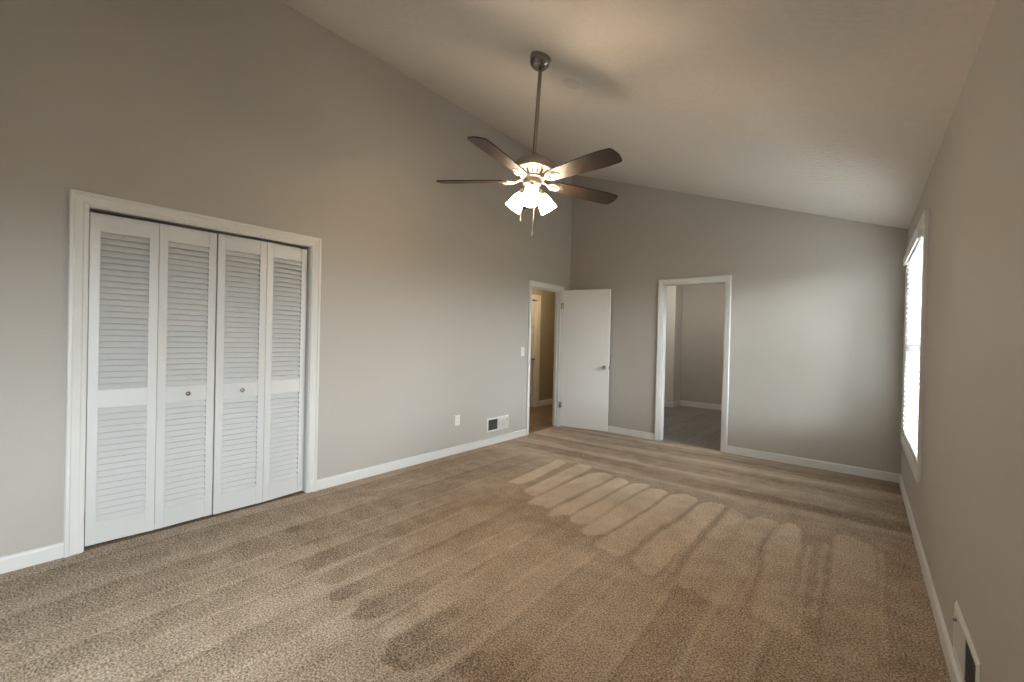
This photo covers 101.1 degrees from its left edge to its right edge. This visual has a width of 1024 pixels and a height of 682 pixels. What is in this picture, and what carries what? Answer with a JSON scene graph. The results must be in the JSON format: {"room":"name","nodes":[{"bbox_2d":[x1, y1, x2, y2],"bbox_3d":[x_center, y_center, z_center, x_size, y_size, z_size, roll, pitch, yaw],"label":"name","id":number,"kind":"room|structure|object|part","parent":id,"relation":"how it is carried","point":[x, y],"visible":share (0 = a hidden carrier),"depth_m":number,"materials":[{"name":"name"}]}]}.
{"room":"empty bedroom","nodes":[
{"label":"empty bedroom","id":0,"kind":"room"},
{"bbox_2d":[84,210,304,510],"bbox_3d":[-2.373,0.012,3.214,0.700,2.400,1.800,2,0,40],"label":"wall","id":1,"kind":"structure","parent":0,"point":[90,210],"depth_m":3.17,"materials":[{"name":"beige paint"}]},
{"bbox_2d":[0,0,572,556],"bbox_3d":[-0.273,-0.655,5.085,0.100,3.807,10.450,2,0,40],"label":"wall","id":2,"kind":"structure","parent":0,"point":[253,112],"depth_m":3.23,"materials":[{"name":"beige paint"}]},
{"bbox_2d":[85,212,216,545],"bbox_3d":[-2.264,0.229,2.684,0.063,1.950,0.621,2,0,41],"label":"bifold closet door","id":3,"kind":"structure","parent":2,"relation":"in","point":[150,370],"depth_m":2.65,"materials":[{"name":"white paint"}]},
{"bbox_3d":[-2.374,0.227,2.573,0.028,1.950,0.310,2,1,43],"label":"door","id":4,"kind":"part","parent":3,"relation":"part of","materials":[{"name":"white paint"}]},
{"bbox_3d":[-2.171,0.230,2.808,0.028,1.950,0.310,2,0,38],"label":"door","id":5,"kind":"part","parent":3,"relation":"part of","materials":[{"name":"white paint"}]},
{"bbox_2d":[64,189,321,557],"bbox_3d":[-2.075,0.188,2.935,0.122,2.065,1.423,2,0,40],"label":"door frame","id":6,"kind":"structure","parent":2,"relation":"attached to","point":[81,203],"depth_m":2.42,"materials":[{"name":"white paint"}]},
{"bbox_2d":[212,234,306,514],"bbox_3d":[-1.861,0.235,3.163,0.065,1.950,0.621,2,0,37],"label":"bifold closet door","id":7,"kind":"structure","parent":2,"relation":"in","point":[260,332],"depth_m":3.12,"materials":[{"name":"white paint"}]},
{"bbox_3d":[-1.962,0.234,3.046,0.028,1.950,0.310,2,0,41],"label":"door","id":8,"kind":"part","parent":7,"relation":"part of","materials":[{"name":"white paint"}]},
{"bbox_3d":[-1.774,0.236,3.293,0.028,1.950,0.310,2,0,34],"label":"door","id":9,"kind":"part","parent":7,"relation":"part of","materials":[{"name":"white paint"}]},
{"bbox_2d":[0,429,525,573],"bbox_3d":[-1.391,1.189,3.719,0.013,0.085,6.956,2,0,40],"label":"baseboard","id":10,"kind":"structure","parent":2,"relation":"attached to","point":[28,558],"depth_m":3.71,"materials":[{"name":"white paint"}]},
{"bbox_2d":[455,415,459,425],"bbox_3d":[-0.602,0.875,4.659,0.008,0.116,0.072,2,0,40],"label":"wall outlet","id":11,"kind":"object","parent":2,"relation":"attached to","point":[457,417],"visible":1,"depth_m":4.65,"materials":[{"name":"white plastic"}]},
{"bbox_2d":[487,415,508,432],"bbox_3d":[-0.168,1.015,5.177,0.017,0.168,0.400,2,0,40],"label":"air vent","id":12,"kind":"object","parent":2,"relation":"in","point":[501,422],"visible":1,"depth_m":5.17,"materials":[{"name":"white metal"}]},
{"bbox_2d":[526,280,564,434],"bbox_3d":[0.434,0.226,5.963,0.138,2.068,0.842,2,0,40],"label":"door frame","id":13,"kind":"structure","parent":2,"relation":"attached to","point":[558,290],"depth_m":6.20,"materials":[{"name":"white paint"}]},
{"bbox_2d":[0,404,950,681],"bbox_3d":[0.646,1.300,4.293,5.052,0.052,10.450,2,0,40],"label":"floor","id":14,"kind":"structure","parent":0,"point":[562,553],"depth_m":2.22,"materials":[{"name":"beige carpet"}]},
{"bbox_2d":[529,426,556,433],"bbox_3d":[0.436,1.258,5.948,0.039,0.006,0.694,2,0,40],"label":"threshold","id":15,"kind":"object","parent":14,"relation":"on","point":[554,426],"visible":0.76,"depth_m":5.92,"materials":[{"name":"beige"}]},
{"bbox_2d":[661,440,719,450],"bbox_3d":[2.217,1.304,5.262,0.717,0.006,0.044,2,0,40],"label":"threshold","id":16,"kind":"object","parent":14,"relation":"on","point":[661,440],"visible":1,"depth_m":5.25,"materials":[{"name":"beige"}]},
{"bbox_2d":[532,288,554,400],"bbox_3d":[0.217,0.023,7.727,0.100,2.440,5.750,2,0,40],"label":"wall","id":17,"kind":"structure","parent":0,"point":[547,297],"depth_m":8.20,"materials":[{"name":"paint"}]},
{"bbox_2d":[529,301,534,406],"bbox_3d":[0.184,0.237,7.673,0.097,1.995,0.756,2,0,40],"label":"door","id":18,"kind":"structure","parent":17,"relation":"in","point":[533,302],"depth_m":7.93,"materials":[{"name":"white paint"}]},
{"bbox_2d":[532,294,540,406],"bbox_3d":[0.182,0.187,7.676,0.119,2.111,0.952,2,0,40],"label":"door frame","id":19,"kind":"structure","parent":17,"relation":"attached to","point":[537,298],"depth_m":7.96,"materials":[{"name":"white paint"}]},
{"bbox_2d":[539,399,551,405],"bbox_3d":[0.233,1.191,7.698,0.013,0.106,5.750,2,0,40],"label":"baseboard","id":20,"kind":"structure","parent":17,"relation":"attached to","point":[548,401],"depth_m":8.19,"materials":[{"name":"white paint"}]},
{"bbox_2d":[279,0,995,228],"bbox_3d":[0.095,-1.890,2.459,3.972,1.620,7.061,2,0,40],"label":"ceiling","id":21,"kind":"structure","parent":0,"point":[843,109],"depth_m":2.60,"materials":[{"name":"paint"}]},
{"bbox_2d":[436,51,621,234],"bbox_3d":[0.114,-1.283,2.714,1.266,1.194,1.217,2,0,30],"label":"ceiling fan","id":22,"kind":"object","parent":21,"relation":"hanging from","point":[532,169],"visible":1,"depth_m":2.69,"materials":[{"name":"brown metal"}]},
{"bbox_3d":[-0.263,-1.076,2.845,0.505,0.007,0.140,4,14,12],"label":"blade","id":23,"kind":"part","parent":22,"relation":"part of","materials":[{"name":"brown wood"}]},
{"bbox_3d":[-0.069,-1.055,2.407,0.140,0.007,0.505,19,8,29],"label":"blade","id":24,"kind":"part","parent":22,"relation":"part of","materials":[{"name":"brown wood"}]},
{"bbox_3d":[0.026,-0.925,2.827,0.137,0.143,0.115,5,1,33],"label":"lamp shade","id":25,"kind":"part","parent":22,"relation":"part of","materials":[{"name":"white glass"}]},
{"bbox_3d":[0.119,-0.916,2.644,0.115,0.143,0.137,4,1,3],"label":"lamp shade","id":26,"kind":"part","parent":22,"relation":"part of","materials":[{"name":"white glass"}]},
{"bbox_3d":[0.186,-0.991,2.790,0.067,0.079,0.056,3,1,-27],"label":"light arm","id":27,"kind":"part","parent":22,"relation":"part of","materials":[{"name":"silver metal"}]},
{"bbox_3d":[0.231,-0.911,2.817,0.137,0.143,0.115,3,1,-27],"label":"lamp shade","id":28,"kind":"part","parent":22,"relation":"part of","materials":[{"name":"white glass"}]},
{"bbox_3d":[0.406,-1.023,2.458,0.140,0.007,0.505,20,-10,-41],"label":"blade","id":29,"kind":"part","parent":22,"relation":"part of","materials":[{"name":"brown wood"}]},
{"bbox_3d":[0.506,-1.024,2.926,0.505,0.007,0.140,4,-12,-24],"label":"blade","id":30,"kind":"part","parent":22,"relation":"part of","materials":[{"name":"brown wood"}]},
{"bbox_2d":[664,285,682,401],"bbox_3d":[3.127,0.085,8.653,0.585,2.440,0.500,2,0,40],"label":"wall","id":31,"kind":"structure","parent":0,"point":[674,293],"depth_m":8.35,"materials":[{"name":"white paint"}]},
{"bbox_2d":[680,283,724,404],"bbox_3d":[4.637,0.127,7.655,3.015,2.440,0.100,2,0,40],"label":"wall","id":32,"kind":"structure","parent":0,"point":[702,305],"depth_m":8.32,"materials":[{"name":"beige paint"}]},
{"bbox_2d":[664,400,720,409],"bbox_3d":[4.221,1.285,7.653,3.600,0.106,0.413,2,0,40],"label":"baseboard","id":33,"kind":"structure","parent":32,"relation":"attached to","point":[680,402],"depth_m":8.33,"materials":[{"name":"white paint"}]},
{"bbox_2d":[570,175,907,473],"bbox_3d":[2.393,-0.593,5.182,3.872,3.807,0.100,2,0,40],"label":"wall","id":34,"kind":"structure","parent":0,"point":[818,301],"depth_m":4.68,"materials":[{"name":"beige paint"}]},
{"bbox_2d":[559,289,610,431],"bbox_3d":[1.038,0.261,6.045,0.736,1.992,0.147,2,0,27],"label":"door","id":35,"kind":"structure","parent":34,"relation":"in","point":[586,314],"depth_m":6.03,"materials":[{"name":"white paint"}]},
{"bbox_2d":[654,275,731,452],"bbox_3d":[2.262,0.260,5.279,0.865,2.095,0.138,2,0,40],"label":"door frame","id":36,"kind":"structure","parent":34,"relation":"attached to","point":[727,279],"depth_m":5.32,"materials":[{"name":"white paint"}]},
{"bbox_2d":[607,426,899,482],"bbox_3d":[2.259,1.265,5.195,3.732,0.085,0.013,2,0,40],"label":"baseboard","id":37,"kind":"structure","parent":34,"relation":"attached to","point":[853,470],"depth_m":4.51,"materials":[{"name":"white paint"}]},
{"bbox_2d":[901,0,1023,681],"bbox_3d":[1.551,0.114,1.281,0.140,2.405,6.956,2,0,40],"label":"wall","id":38,"kind":"structure","parent":0,"point":[967,506],"depth_m":1.42,"materials":[{"name":"beige paint"}]},
{"bbox_2d":[901,208,928,482],"bbox_3d":[3.163,0.042,3.228,0.160,1.760,1.490,2,0,40],"label":"window","id":39,"kind":"structure","parent":38,"relation":"in","point":[915,465],"depth_m":2.79,"materials":[{"name":"white paint"}]},
{"bbox_2d":[903,228,923,460],"bbox_3d":[3.113,0.038,3.264,0.085,1.568,1.308,2,0,40],"label":"window blind","id":40,"kind":"object","parent":39,"relation":"attached to","point":[913,256],"visible":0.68,"depth_m":3.25,"materials":[{"name":"white paint"}]},
{"bbox_3d":[3.111,0.813,3.261,0.048,0.018,1.298,2,0,40],"label":"rail","id":41,"kind":"part","parent":40,"relation":"part of","materials":[{"name":"white paint"}]},
{"bbox_3d":[3.448,0.056,3.640,0.050,1.520,0.002,2,0,40],"label":"ladder cord","id":42,"kind":"part","parent":40,"relation":"part of","materials":[{"name":"white fabric"}]},
{"bbox_3d":[3.129,0.051,3.256,0.050,1.520,0.002,2,0,40],"label":"ladder cord","id":43,"kind":"part","parent":40,"relation":"part of","materials":[{"name":"white fabric"}]},
{"bbox_3d":[2.809,0.046,2.873,0.050,1.520,0.002,2,0,40],"label":"ladder cord","id":44,"kind":"part","parent":40,"relation":"part of","materials":[{"name":"white fabric"}]},
{"bbox_2d":[899,474,961,681],"bbox_3d":[1.465,1.272,1.338,0.013,0.085,6.956,2,0,40],"label":"baseboard","id":45,"kind":"structure","parent":38,"relation":"attached to","point":[954,673],"depth_m":2.05,"materials":[{"name":"white paint"}]},
{"bbox_2d":[953,600,980,681],"bbox_3d":[1.584,1.104,1.478,0.017,0.195,0.430,2,0,40],"label":"air vent","id":46,"kind":"object","parent":38,"relation":"in","point":[969,664],"visible":1,"depth_m":1.47,"materials":[{"name":"white metal"}]},
{"bbox_2d":[965,640,975,681],"bbox_3d":[1.521,1.103,1.396,0.004,0.155,0.180,2,0,40],"label":"grille","id":47,"kind":"object","parent":46,"relation":"attached to","point":[970,668],"depth_m":1.41,"materials":[{"name":"white metal"}]}
]}

